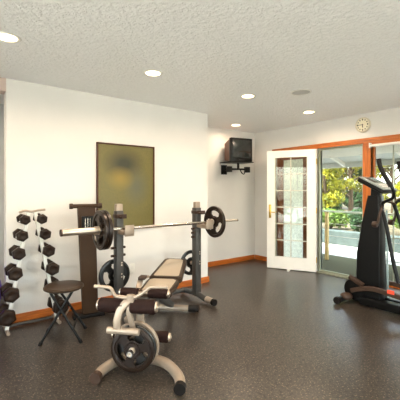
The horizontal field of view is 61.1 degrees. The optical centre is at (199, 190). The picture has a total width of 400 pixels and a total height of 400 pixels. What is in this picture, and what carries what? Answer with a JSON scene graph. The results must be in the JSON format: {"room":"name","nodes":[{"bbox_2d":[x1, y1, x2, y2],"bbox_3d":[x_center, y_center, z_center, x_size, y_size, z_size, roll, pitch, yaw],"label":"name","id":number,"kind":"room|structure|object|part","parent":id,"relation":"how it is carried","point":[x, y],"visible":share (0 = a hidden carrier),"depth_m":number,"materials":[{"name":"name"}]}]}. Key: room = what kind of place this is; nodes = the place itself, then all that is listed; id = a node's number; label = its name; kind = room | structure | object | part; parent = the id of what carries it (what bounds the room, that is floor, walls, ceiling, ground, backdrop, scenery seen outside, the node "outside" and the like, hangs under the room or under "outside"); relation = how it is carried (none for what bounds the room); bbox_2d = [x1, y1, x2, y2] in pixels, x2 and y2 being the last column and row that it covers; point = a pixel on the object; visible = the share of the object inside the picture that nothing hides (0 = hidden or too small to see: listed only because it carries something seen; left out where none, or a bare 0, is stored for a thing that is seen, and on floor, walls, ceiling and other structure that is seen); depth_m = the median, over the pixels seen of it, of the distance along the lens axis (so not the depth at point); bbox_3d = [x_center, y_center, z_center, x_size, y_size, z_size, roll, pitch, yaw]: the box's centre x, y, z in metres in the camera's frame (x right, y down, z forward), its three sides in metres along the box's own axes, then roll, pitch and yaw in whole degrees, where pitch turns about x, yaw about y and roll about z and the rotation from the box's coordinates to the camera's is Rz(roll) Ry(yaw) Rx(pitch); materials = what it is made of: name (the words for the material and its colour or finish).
{"room":"home gym","nodes":[
{"label":"home gym","id":0,"kind":"room"},
{"bbox_2d":[0,104,3,284],"bbox_3d":[-3.614,0.108,3.616,3.567,2.440,0.140,0,0,-38],"label":"wall","id":1,"kind":"structure","parent":0,"point":[1,105],"depth_m":4.36,"materials":[{"name":"white paint"}]},
{"bbox_2d":[4,78,207,313],"bbox_3d":[-1.133,0.108,4.435,2.563,2.440,0.750,0,0,-38],"label":"wall","id":2,"kind":"structure","parent":0,"point":[51,134],"depth_m":3.77,"materials":[{"name":"paint"}]},
{"bbox_2d":[0,77,5,93],"bbox_3d":[-3.082,-1.047,2.549,2.827,0.130,0.140,0,0,-38],"label":"trim","id":3,"kind":"structure","parent":2,"relation":"attached to","point":[2,80],"depth_m":3.34,"materials":[{"name":"paint"}]},
{"bbox_2d":[13,276,207,323],"bbox_3d":[-0.899,1.286,4.132,2.563,0.085,0.016,0,0,-38],"label":"baseboard","id":4,"kind":"structure","parent":2,"relation":"attached to","point":[26,316],"depth_m":3.58,"materials":[{"name":"brown wood"}]},
{"bbox_2d":[96,142,154,226],"bbox_3d":[-0.890,-0.047,4.130,0.758,1.024,0.027,0,0,-38],"label":"framed poster","id":5,"kind":"object","parent":2,"relation":"attached to","point":[125,174],"visible":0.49,"depth_m":4.14,"materials":[{"name":"yellow paper"}]},
{"bbox_2d":[130,263,134,272],"bbox_3d":[-0.837,0.958,4.184,0.070,0.114,0.009,0,0,-38],"label":"power outlet","id":6,"kind":"object","parent":2,"relation":"attached to","point":[132,266],"visible":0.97,"depth_m":4.18,"materials":[{"name":"white plastic"}]},
{"bbox_2d":[0,0,399,132],"bbox_3d":[0.268,-1.212,1.759,7.450,0.200,8.140,0,0,-38],"label":"ceiling","id":7,"kind":"structure","parent":0,"point":[209,54],"depth_m":2.73,"materials":[{"name":"paint"}]},
{"bbox_2d":[0,31,21,42],"bbox_3d":[-1.399,-1.109,2.456,0.190,0.006,0.190,0,0,-38],"label":"recessed light","id":8,"kind":"object","parent":7,"relation":"in","point":[8,37],"visible":1,"depth_m":2.45,"materials":[{"name":"white plastic"}]},
{"bbox_3d":[-1.399,-1.109,2.456,0.136,0.005,0.136,0,0,-38],"label":"bulb","id":9,"kind":"part","parent":8,"relation":"part of","materials":[{"name":"white glass"}]},
{"bbox_2d":[143,69,162,76],"bbox_3d":[-0.445,-1.109,3.207,0.190,0.006,0.190,0,0,-38],"label":"recessed light","id":10,"kind":"object","parent":7,"relation":"in","point":[151,72],"visible":1,"depth_m":3.19,"materials":[{"name":"white plastic"}]},
{"bbox_3d":[-0.445,-1.109,3.207,0.136,0.005,0.136,0,0,-38],"label":"bulb","id":11,"kind":"part","parent":10,"relation":"part of","materials":[{"name":"white"}]},
{"bbox_2d":[240,94,255,97],"bbox_3d":[0.564,-1.109,3.987,0.190,0.006,0.190,0,0,-38],"label":"recessed light","id":12,"kind":"object","parent":7,"relation":"in","point":[242,95],"visible":1,"depth_m":3.98,"materials":[{"name":"white plastic"}]},
{"bbox_2d":[291,89,311,94],"bbox_3d":[1.140,-1.108,3.825,0.230,0.008,0.230,0,0,-38],"label":"ceiling speaker","id":13,"kind":"object","parent":7,"relation":"attached to","point":[298,91],"visible":1,"depth_m":3.81,"materials":[{"name":"white plastic"}]},
{"bbox_2d":[302,110,315,113],"bbox_3d":[1.543,-1.109,4.798,0.190,0.006,0.190,0,0,-38],"label":"recessed light","id":14,"kind":"object","parent":7,"relation":"in","point":[308,111],"visible":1,"depth_m":4.81,"materials":[{"name":"white plastic"}]},
{"bbox_2d":[0,259,399,399],"bbox_3d":[0.268,1.388,1.759,7.450,0.120,8.140,0,0,-38],"label":"floor","id":15,"kind":"structure","parent":0,"point":[270,333],"depth_m":2.80,"materials":[{"name":"rubber"}]},
{"bbox_2d":[2,209,60,335],"bbox_3d":[-1.640,0.750,3.312,0.538,1.145,0.250,0,0,-38],"label":"dumbbell rack","id":16,"kind":"object","parent":15,"relation":"on","point":[6,329],"visible":0.58,"depth_m":3.31,"materials":[{"name":"silver metal"}]},
{"bbox_2d":[0,303,16,326],"bbox_3d":[-1.809,1.153,3.151,0.146,0.154,0.286,0,0,-38],"label":"dumbbell","id":17,"kind":"object","parent":16,"relation":"on","point":[7,316],"visible":0.95,"depth_m":3.05,"materials":[{"name":"metal"}]},
{"bbox_2d":[0,282,19,302],"bbox_3d":[-1.782,0.953,3.172,0.135,0.143,0.274,0,0,-38],"label":"dumbbell","id":18,"kind":"object","parent":16,"relation":"on","point":[10,294],"visible":0.97,"depth_m":3.08,"materials":[{"name":"metal"}]},
{"bbox_2d":[4,263,22,280],"bbox_3d":[-1.756,0.765,3.191,0.124,0.131,0.262,0,0,-38],"label":"dumbbell","id":19,"kind":"object","parent":16,"relation":"on","point":[14,273],"visible":0.96,"depth_m":3.10,"materials":[{"name":"metal"}]},
{"bbox_2d":[8,245,25,259],"bbox_3d":[-1.732,0.586,3.210,0.113,0.120,0.250,0,0,-38],"label":"dumbbell","id":20,"kind":"object","parent":16,"relation":"on","point":[18,253],"visible":1,"depth_m":3.12,"materials":[{"name":"metal"}]},
{"bbox_2d":[12,228,28,241],"bbox_3d":[-1.710,0.423,3.227,0.103,0.108,0.238,0,0,-38],"label":"dumbbell","id":21,"kind":"object","parent":16,"relation":"on","point":[19,234],"visible":0.98,"depth_m":3.14,"materials":[{"name":"metal"}]},
{"bbox_2d":[16,214,30,224],"bbox_3d":[-1.690,0.275,3.243,0.092,0.097,0.226,0,0,-38],"label":"dumbbell","id":22,"kind":"object","parent":16,"relation":"on","point":[24,219],"visible":1,"depth_m":3.16,"materials":[{"name":"metal"}]},
{"bbox_2d":[33,213,47,223],"bbox_3d":[-1.572,0.275,3.333,0.092,0.097,0.226,0,0,-38],"label":"dumbbell","id":23,"kind":"object","parent":16,"relation":"on","point":[41,218],"visible":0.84,"depth_m":3.25,"materials":[{"name":"metal"}]},
{"bbox_2d":[35,227,50,239],"bbox_3d":[-1.550,0.423,3.350,0.103,0.108,0.238,0,0,-38],"label":"dumbbell","id":24,"kind":"object","parent":16,"relation":"on","point":[45,234],"visible":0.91,"depth_m":3.26,"materials":[{"name":"metal"}]},
{"bbox_2d":[38,242,54,256],"bbox_3d":[-1.526,0.586,3.369,0.113,0.120,0.250,0,0,-38],"label":"dumbbell","id":25,"kind":"object","parent":16,"relation":"on","point":[48,250],"visible":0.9,"depth_m":3.28,"materials":[{"name":"metal"}]},
{"bbox_2d":[41,259,59,275],"bbox_3d":[-1.499,0.765,3.389,0.124,0.131,0.262,0,0,-38],"label":"dumbbell","id":26,"kind":"object","parent":16,"relation":"on","point":[52,268],"visible":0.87,"depth_m":3.29,"materials":[{"name":"metal"}]},
{"bbox_2d":[44,276,58,294],"bbox_3d":[-1.471,0.953,3.411,0.135,0.143,0.274,0,0,-38],"label":"dumbbell","id":27,"kind":"object","parent":16,"relation":"on","point":[53,279],"visible":0.16,"depth_m":3.45,"materials":[{"name":"metal"}]},
{"bbox_2d":[47,295,67,315],"bbox_3d":[-1.441,1.153,3.434,0.146,0.154,0.286,0,0,-38],"label":"dumbbell","id":28,"kind":"object","parent":16,"relation":"on","point":[59,299],"visible":0.56,"depth_m":3.35,"materials":[{"name":"metal"}]},
{"bbox_2d":[38,280,86,345],"bbox_3d":[-1.235,1.091,3.075,0.368,0.486,0.344,0,0,-12],"label":"folding stool","id":29,"kind":"object","parent":15,"relation":"on","point":[64,286],"visible":1,"depth_m":2.96,"materials":[{"name":"black metal"}]},
{"bbox_3d":[-1.247,1.102,2.948,0.274,0.440,0.058,0,0,-12],"label":"leg","id":30,"kind":"part","parent":29,"relation":"part of","materials":[{"name":"black metal"}]},
{"bbox_3d":[-1.235,0.869,3.075,0.344,0.042,0.344,0,0,-12],"label":"seat","id":31,"kind":"part","parent":29,"relation":"part of","materials":[{"name":"brown leather"}]},
{"bbox_3d":[-1.171,1.102,2.950,0.274,0.440,0.062,0,0,-12],"label":"leg","id":32,"kind":"part","parent":29,"relation":"part of","materials":[{"name":"black metal"}]},
{"bbox_3d":[-1.226,1.102,3.216,0.278,0.440,0.023,0,0,-20],"label":"leg","id":33,"kind":"part","parent":29,"relation":"part of","materials":[{"name":"black metal"}]},
{"bbox_2d":[69,203,104,319],"bbox_3d":[-1.195,0.731,3.581,0.355,1.195,0.130,0,0,-28],"label":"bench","id":34,"kind":"object","parent":15,"relation":"on","point":[85,212],"visible":0.8,"depth_m":3.55,"materials":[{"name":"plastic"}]},
{"bbox_3d":[-1.175,0.348,3.550,0.120,0.160,0.008,0,0,-28],"label":"recess panel","id":35,"kind":"part","parent":34,"relation":"part of","materials":[{"name":"black plastic"}]},
{"bbox_2d":[89,258,198,395],"bbox_3d":[-0.340,0.990,3.099,0.720,0.674,1.787,0,0,7],"label":"weight bench","id":36,"kind":"object","parent":15,"relation":"on","point":[163,282],"visible":0.84,"depth_m":2.43,"materials":[{"name":"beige metal"}]},
{"bbox_3d":[-0.529,0.862,2.360,0.149,0.253,0.064,0,0,-30],"label":"leg lever","id":37,"kind":"part","parent":36,"relation":"part of","materials":[{"name":"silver metal"}]},
{"bbox_3d":[-0.484,0.707,2.366,0.530,0.108,0.024,0,0,7],"label":"curl handle","id":38,"kind":"part","parent":36,"relation":"part of","materials":[{"name":"silver metal"}]},
{"bbox_3d":[-0.474,0.871,2.380,0.074,0.244,0.062,0,0,7],"label":"leg lever","id":39,"kind":"part","parent":36,"relation":"part of","materials":[{"name":"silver metal"}]},
{"bbox_2d":[111,327,154,372],"bbox_3d":[-0.478,1.133,2.411,0.316,0.316,0.029,0,0,7],"label":"weight plate","id":40,"kind":"object","parent":36,"relation":"on","point":[128,365],"visible":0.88,"depth_m":2.40,"materials":[{"name":"black iron"},{"name":"steel"}]},
{"bbox_2d":[115,325,156,364],"bbox_3d":[-0.474,1.133,2.445,0.326,0.326,0.027,0,0,7],"label":"weight plate","id":41,"kind":"object","parent":36,"relation":"on","point":[120,347],"visible":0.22,"depth_m":2.44,"materials":[{"name":"black metal"}]},
{"bbox_2d":[114,321,158,363],"bbox_3d":[-0.468,1.133,2.490,0.344,0.344,0.035,0,0,7],"label":"weight plate","id":42,"kind":"object","parent":36,"relation":"on","point":[140,323],"visible":0.12,"depth_m":2.47,"materials":[{"name":"black iron"},{"name":"steel"}]},
{"bbox_3d":[-0.458,1.038,2.574,0.040,0.184,0.060,0,0,7],"label":"lever arm","id":43,"kind":"part","parent":36,"relation":"part of","materials":[{"name":"beige metal"}]},
{"bbox_3d":[-0.456,1.098,2.589,0.060,0.344,0.080,0,0,7],"label":"post","id":44,"kind":"part","parent":36,"relation":"part of","materials":[{"name":"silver metal"}]},
{"bbox_3d":[-0.536,0.813,3.169,0.065,0.030,0.100,0,0,7],"label":"selector knob","id":45,"kind":"part","parent":36,"relation":"part of","materials":[{"name":"brown plastic"}]},
{"bbox_3d":[-0.381,0.884,3.179,0.264,0.027,0.344,0,0,7],"label":"seat panel","id":46,"kind":"part","parent":36,"relation":"part of","materials":[{"name":"beige leather"}]},
{"bbox_3d":[-0.316,0.834,3.691,0.264,0.078,0.495,0,0,7],"label":"panel","id":47,"kind":"part","parent":36,"relation":"part of","materials":[{"name":"beige leather"}]},
{"bbox_2d":[111,202,216,322],"bbox_3d":[-0.451,0.730,3.800,1.153,1.183,0.641,0,0,-38],"label":"rack","id":48,"kind":"object","parent":15,"relation":"on","point":[196,211],"visible":0.86,"depth_m":3.92,"materials":[{"name":"grey metal"}]},
{"bbox_2d":[98,259,129,291],"bbox_3d":[-0.906,0.898,3.594,0.344,0.344,0.031,0,0,-38],"label":"weight plate","id":49,"kind":"object","parent":48,"relation":"on","point":[106,267],"visible":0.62,"depth_m":3.56,"materials":[{"name":"black metal"}]},
{"bbox_3d":[-0.843,0.188,3.513,0.072,0.100,0.055,0,0,-38],"label":"cap plate","id":50,"kind":"part","parent":48,"relation":"part of","materials":[{"name":"silver metal"}]},
{"bbox_3d":[-0.689,0.393,3.312,0.100,0.110,0.012,0,0,-38],"label":"catch plate","id":51,"kind":"part","parent":48,"relation":"part of","materials":[{"name":"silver metal"}]},
{"bbox_2d":[59,219,237,236],"bbox_3d":[-0.374,0.373,3.624,2.144,0.076,0.076,0,0,-38],"label":"barbell","id":52,"kind":"object","parent":48,"relation":"on","point":[78,231],"visible":0.65,"depth_m":3.29,"materials":[{"name":"silver metal"}]},
{"bbox_2d":[94,226,98,240],"bbox_3d":[-0.976,0.404,3.170,0.045,0.140,0.092,0,0,-38],"label":"spring collar","id":53,"kind":"object","parent":52,"relation":"attached to","point":[96,227],"visible":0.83,"depth_m":3.14,"materials":[{"name":"metal"}]},
{"bbox_2d":[92,210,109,249],"bbox_3d":[-0.938,0.373,3.190,0.033,0.374,0.374,0,0,-38],"label":"weight plate","id":54,"kind":"object","parent":52,"relation":"on","point":[104,231],"visible":0.88,"depth_m":3.15,"materials":[{"name":"brown metal"}]},
{"bbox_2d":[96,210,113,249],"bbox_3d":[-0.909,0.373,3.213,0.037,0.374,0.374,0,0,-38],"label":"weight plate","id":55,"kind":"object","parent":52,"relation":"on","point":[107,213],"visible":0.28,"depth_m":3.10,"materials":[{"name":"brown metal"}]},
{"bbox_2d":[204,206,225,237],"bbox_3d":[0.172,0.373,4.045,0.037,0.374,0.374,0,0,-38],"label":"weight plate","id":56,"kind":"object","parent":52,"relation":"on","point":[208,215],"visible":0.87,"depth_m":4.01,"materials":[{"name":"brown metal"}]},
{"bbox_2d":[181,250,191,274],"bbox_3d":[-0.116,0.898,4.228,0.310,0.310,0.031,0,0,-38],"label":"weight plate","id":57,"kind":"object","parent":48,"relation":"on","point":[189,260],"visible":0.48,"depth_m":4.20,"materials":[{"name":"black metal"}]},
{"bbox_3d":[-0.041,0.188,4.131,0.072,0.100,0.055,0,0,-38],"label":"cap plate","id":58,"kind":"part","parent":48,"relation":"part of","materials":[{"name":"silver metal"}]},
{"bbox_3d":[0.114,0.393,3.930,0.100,0.110,0.012,0,0,-38],"label":"catch plate","id":59,"kind":"part","parent":48,"relation":"part of","materials":[{"name":"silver metal"}]},
{"bbox_2d":[333,158,399,314],"bbox_3d":[2.326,0.493,3.536,0.670,1.669,1.675,0,0,-38],"label":"elliptical trainer","id":60,"kind":"object","parent":15,"relation":"on","point":[368,287],"visible":1,"depth_m":3.86,"materials":[{"name":"black plastic"}]},
{"bbox_3d":[1.827,1.056,3.963,0.030,0.125,0.193,0,0,-34],"label":"crank lever","id":61,"kind":"part","parent":60,"relation":"part of","materials":[{"name":"brown plastic"}]},
{"bbox_3d":[1.925,0.373,3.729,0.068,0.067,0.060,0,0,-38],"label":"handle knob","id":62,"kind":"part","parent":60,"relation":"part of","materials":[{"name":"brown plastic"}]},
{"bbox_3d":[2.290,1.263,3.361,0.070,0.090,1.430,0,0,-38],"label":"rail","id":63,"kind":"part","parent":60,"relation":"part of","materials":[{"name":"black metal"}]},
{"bbox_3d":[2.002,0.238,3.735,0.163,0.245,0.059,0,0,-41],"label":"pulse handle","id":64,"kind":"part","parent":60,"relation":"part of","materials":[{"name":"brown plastic"}]},
{"bbox_3d":[2.152,0.748,3.895,0.041,1.040,0.024,0,0,-38],"label":"trim","id":65,"kind":"part","parent":60,"relation":"part of","materials":[{"name":"silver metal"}]},
{"bbox_3d":[1.992,-0.056,3.620,0.158,0.484,0.186,0,0,-38],"label":"moving arm","id":66,"kind":"part","parent":60,"relation":"part of","materials":[{"name":"black plastic"}]},
{"bbox_3d":[2.025,0.557,3.630,0.080,0.831,0.237,0,0,-38],"label":"arm","id":67,"kind":"part","parent":60,"relation":"part of","materials":[{"name":"black plastic"}]},
{"bbox_3d":[2.242,0.373,3.973,0.068,0.067,0.060,0,0,-38],"label":"handle knob","id":68,"kind":"part","parent":60,"relation":"part of","materials":[{"name":"brown plastic"}]},
{"bbox_3d":[2.216,0.238,3.899,0.163,0.245,0.059,0,0,-34],"label":"pulse handle","id":69,"kind":"part","parent":60,"relation":"part of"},
{"bbox_3d":[2.390,1.263,3.551,0.060,0.070,1.610,0,0,-38],"label":"rail","id":70,"kind":"part","parent":60,"relation":"part of","materials":[{"name":"metal"}]},
{"bbox_3d":[2.315,0.557,3.854,0.242,0.831,0.052,0,0,41],"label":"arm","id":71,"kind":"part","parent":60,"relation":"part of","materials":[{"name":"black plastic"}]},
{"bbox_2d":[208,127,254,261],"bbox_3d":[0.316,0.108,6.112,2.060,2.440,0.140,0,0,-38],"label":"wall","id":72,"kind":"structure","parent":0,"point":[233,193],"depth_m":6.21,"materials":[{"name":"paint"}]},
{"bbox_2d":[208,255,254,266],"bbox_3d":[0.364,1.286,6.051,1.748,0.085,0.016,0,0,-38],"label":"baseboard","id":73,"kind":"structure","parent":72,"relation":"attached to","point":[249,257],"depth_m":6.19,"materials":[{"name":"brown wood"}]},
{"bbox_2d":[220,161,253,174],"bbox_3d":[0.632,-0.387,5.979,0.480,0.218,0.405,0,0,-26],"label":"bracket","id":74,"kind":"object","parent":72,"relation":"attached to","point":[224,168],"visible":1,"depth_m":5.94,"materials":[{"name":"black metal"}]},
{"bbox_3d":[0.537,-0.372,6.040,0.326,0.170,0.106,0,0,28],"label":"wall arm","id":75,"kind":"part","parent":74,"relation":"part of","materials":[{"name":"black plastic"}]},
{"bbox_2d":[220,161,253,163],"bbox_3d":[0.642,-0.489,5.959,0.480,0.014,0.360,0,0,-26],"label":"shelf","id":76,"kind":"object","parent":74,"relation":"attached to","point":[228,162],"depth_m":5.84,"materials":[{"name":"black plastic"}]},
{"bbox_2d":[225,137,251,161],"bbox_3d":[0.654,-0.700,5.956,0.430,0.405,0.336,0,0,-26],"label":"television","id":77,"kind":"object","parent":74,"relation":"on","point":[236,149],"visible":0.96,"depth_m":5.81,"materials":[{"name":"black plastic"}]},
{"bbox_2d":[255,107,399,267],"bbox_3d":[3.340,0.108,3.759,0.140,2.440,7.560,0,0,-38],"label":"wall","id":78,"kind":"structure","parent":0,"point":[383,122],"depth_m":5.65,"materials":[{"name":"paint"}]},
{"bbox_2d":[255,255,266,260],"bbox_3d":[1.200,1.286,6.411,0.016,0.085,0.434,0,0,-38],"label":"baseboard","id":79,"kind":"structure","parent":78,"relation":"attached to","point":[263,258],"depth_m":6.44,"materials":[{"name":"brown wood"}]},
{"bbox_2d":[267,149,316,271],"bbox_3d":[1.521,0.322,5.650,0.814,1.988,0.168,0,0,26],"label":"door","id":80,"kind":"structure","parent":78,"relation":"in","point":[273,261],"depth_m":5.64,"materials":[{"name":"white paint"}]},
{"bbox_2d":[277,157,306,257],"bbox_3d":[1.641,0.326,5.953,0.045,2.005,0.690,0,0,-38],"label":"window","id":81,"kind":"structure","parent":80,"relation":"in","point":[298,164],"depth_m":5.96,"materials":[{"name":"clear glass"}]},
{"bbox_3d":[1.640,0.326,5.952,0.006,1.735,0.420,0,0,-38],"label":"glass pane","id":82,"kind":"part","parent":81,"relation":"part of","materials":[{"name":"glass"}]},
{"bbox_2d":[316,149,321,271],"bbox_3d":[1.943,0.326,5.564,0.152,2.005,0.045,0,0,-38],"label":"trim","id":83,"kind":"structure","parent":78,"relation":"attached to","point":[316,149],"depth_m":5.51,"materials":[{"name":"white paint"}]},
{"bbox_2d":[317,271,347,278],"bbox_3d":[2.192,1.318,5.250,0.180,0.020,0.755,0,0,-38],"label":"trim","id":84,"kind":"structure","parent":78,"relation":"attached to","point":[340,276],"depth_m":5.28,"materials":[{"name":"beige wood"}]},
{"bbox_2d":[272,134,399,150],"bbox_3d":[2.218,-0.715,5.084,0.022,0.075,2.910,0,0,-38],"label":"trim","id":85,"kind":"structure","parent":78,"relation":"attached to","point":[355,141],"depth_m":5.19,"materials":[{"name":"brown wood"}]},
{"bbox_2d":[318,144,362,276],"bbox_3d":[2.162,0.317,5.228,0.025,1.979,0.741,0,0,-38],"label":"door","id":86,"kind":"structure","parent":78,"relation":"in","point":[361,145],"depth_m":5.50,"materials":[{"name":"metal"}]},
{"bbox_3d":[2.164,0.316,5.224,0.004,1.921,0.689,0,0,-38],"label":"glass pane","id":87,"kind":"part","parent":86,"relation":"part of","materials":[{"name":"clear glass"}]},
{"bbox_2d":[322,153,399,168],"bbox_3d":[2.789,-0.812,5.934,1.640,0.680,14.000,0,0,-38],"label":"eave","id":88,"kind":"object","parent":78,"relation":"attached to","point":[386,158],"visible":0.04,"depth_m":6.72},
{"bbox_2d":[329,151,399,166],"bbox_3d":[3.141,-0.607,6.345,0.520,0.240,13.470,0,0,-38],"label":"eave","id":89,"kind":"object","parent":88,"relation":"attached to","point":[337,160],"visible":0.09,"depth_m":6.79,"materials":[{"name":"white paint"}]},
{"bbox_2d":[322,145,399,158],"bbox_3d":[2.591,-0.850,5.782,1.140,0.405,14.000,0,0,-38],"label":"eave","id":90,"kind":"object","parent":78,"relation":"attached to","point":[355,151],"depth_m":6.18,"materials":[{"name":"paint"}]},
{"bbox_2d":[355,117,370,131],"bbox_3d":[2.352,-0.949,4.898,0.036,0.220,0.220,0,0,-38],"label":"wall clock","id":91,"kind":"object","parent":78,"relation":"attached to","point":[363,124],"visible":1,"depth_m":4.88,"materials":[{"name":"beige plastic"}]},
{"bbox_2d":[363,144,372,214],"bbox_3d":[2.447,0.326,4.901,0.162,2.005,0.110,0,0,-38],"label":"trim","id":92,"kind":"structure","parent":78,"relation":"attached to","point":[367,164],"depth_m":4.85,"materials":[{"name":"brown wood"}]},
{"bbox_2d":[364,137,399,145],"bbox_3d":[2.724,-0.674,4.402,0.008,0.065,1.210,0,0,-38],"label":"trim","id":93,"kind":"structure","parent":78,"relation":"attached to","point":[366,143],"depth_m":4.67,"materials":[{"name":"brown wood"}]},
{"bbox_2d":[369,141,399,147],"bbox_3d":[2.722,-0.632,4.349,0.060,0.070,1.082,0,0,-38],"label":"blind headrail","id":94,"kind":"object","parent":78,"relation":"attached to","point":[371,145],"visible":1,"depth_m":4.60,"materials":[{"name":"white plastic"}]},
{"bbox_2d":[373,145,399,288],"bbox_3d":[2.799,0.326,4.449,0.045,2.005,1.035,0,0,-38],"label":"window","id":95,"kind":"structure","parent":78,"relation":"in","point":[374,148],"depth_m":4.63,"materials":[{"name":"brown wood"}]},
{"label":"outside","id":96,"kind":"structure","parent":0,"visible":0},
{"bbox_2d":[322,197,399,235],"bbox_3d":[21.074,1.548,28.851,51.400,0.760,80.000,0,0,-38],"label":"ground","id":97,"kind":"structure","parent":96,"point":[387,206],"depth_m":11.00,"materials":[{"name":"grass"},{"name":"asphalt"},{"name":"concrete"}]},
{"bbox_2d":[322,168,344,208],"bbox_3d":[5.103,-0.672,14.097,1.835,3.695,2.350,0,0,5],"label":"tree","id":98,"kind":"object","parent":97,"relation":"on","point":[334,197],"visible":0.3,"depth_m":13.56,"materials":[{"name":"green plant"}]},
{"bbox_2d":[322,207,351,228],"bbox_3d":[4.032,0.838,10.171,1.073,0.675,0.902,0,0,2],"label":"shrub","id":99,"kind":"object","parent":97,"relation":"on","point":[336,219],"visible":0.75,"depth_m":9.99,"materials":[{"name":"green plant"}]},
{"bbox_2d":[322,169,361,209],"bbox_3d":[8.716,-1.933,20.822,4.690,6.578,4.530,0,0,39],"label":"tree","id":100,"kind":"object","parent":97,"relation":"on","point":[357,197],"visible":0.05,"depth_m":20.32,"materials":[{"name":"green plant"}]},
{"bbox_2d":[326,167,381,213],"bbox_3d":[6.759,-0.937,15.244,2.797,4.225,2.418,0,0,-7],"label":"tree","id":101,"kind":"object","parent":97,"relation":"on","point":[350,183],"visible":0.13,"depth_m":15.09,"materials":[{"name":"green plant"}]},
{"bbox_2d":[347,207,361,231],"bbox_3d":[4.567,0.846,9.412,0.896,0.798,0.856,0,0,-38],"label":"shrub","id":102,"kind":"object","parent":97,"relation":"on","point":[356,219],"visible":0.4,"depth_m":9.35,"materials":[{"name":"green plant"}]},
{"bbox_2d":[376,165,399,218],"bbox_3d":[7.024,-0.692,12.484,2.071,3.734,2.190,0,0,-32],"label":"tree","id":103,"kind":"object","parent":97,"relation":"on","point":[389,171],"visible":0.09,"depth_m":12.48,"materials":[{"name":"green plant"}]},
{"bbox_2d":[390,211,399,228],"bbox_3d":[5.287,0.838,8.467,0.839,0.832,1.119,0,0,-38],"label":"shrub","id":104,"kind":"object","parent":97,"relation":"on","point":[396,225],"visible":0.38,"depth_m":8.76,"materials":[{"name":"green plant"}]},
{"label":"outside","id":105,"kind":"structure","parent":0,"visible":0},
{"bbox_2d":[322,243,399,265],"bbox_3d":[3.700,1.528,7.898,1.700,0.200,24.000,0,0,-38],"label":"path","id":106,"kind":"structure","parent":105,"point":[343,253],"depth_m":7.81,"materials":[{"name":"concrete"}]},
{"bbox_2d":[322,228,399,252],"bbox_3d":[4.254,1.248,8.325,0.300,0.360,24.000,0,0,-38],"label":"wall","id":107,"kind":"structure","parent":106,"relation":"on","point":[348,241],"depth_m":8.72,"materials":[{"name":"stone"}]},
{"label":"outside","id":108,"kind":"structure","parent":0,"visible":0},
{"bbox_2d":[322,253,399,281],"bbox_3d":[2.277,1.528,6.803,1.890,0.200,24.000,0,0,-38],"label":"patio","id":109,"kind":"structure","parent":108,"point":[344,265],"depth_m":6.37,"materials":[{"name":"concrete"}]},
{"bbox_2d":[322,210,399,259],"bbox_3d":[3.750,0.918,5.538,0.060,1.020,10.200,0,0,-38],"label":"railing","id":110,"kind":"object","parent":109,"relation":"on","point":[327,223],"visible":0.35,"depth_m":6.96,"materials":[{"name":"paint"}]},
{"bbox_3d":[2.621,0.935,7.004,0.060,0.985,0.060,0,0,-38],"label":"railing post","id":111,"kind":"part","parent":110,"relation":"part of","materials":[{"name":"brown wood"}]},
{"bbox_3d":[3.750,0.425,5.538,0.060,0.035,10.200,0,0,-38],"label":"rail","id":112,"kind":"part","parent":110,"relation":"part of","materials":[{"name":"paint"}]}
]}

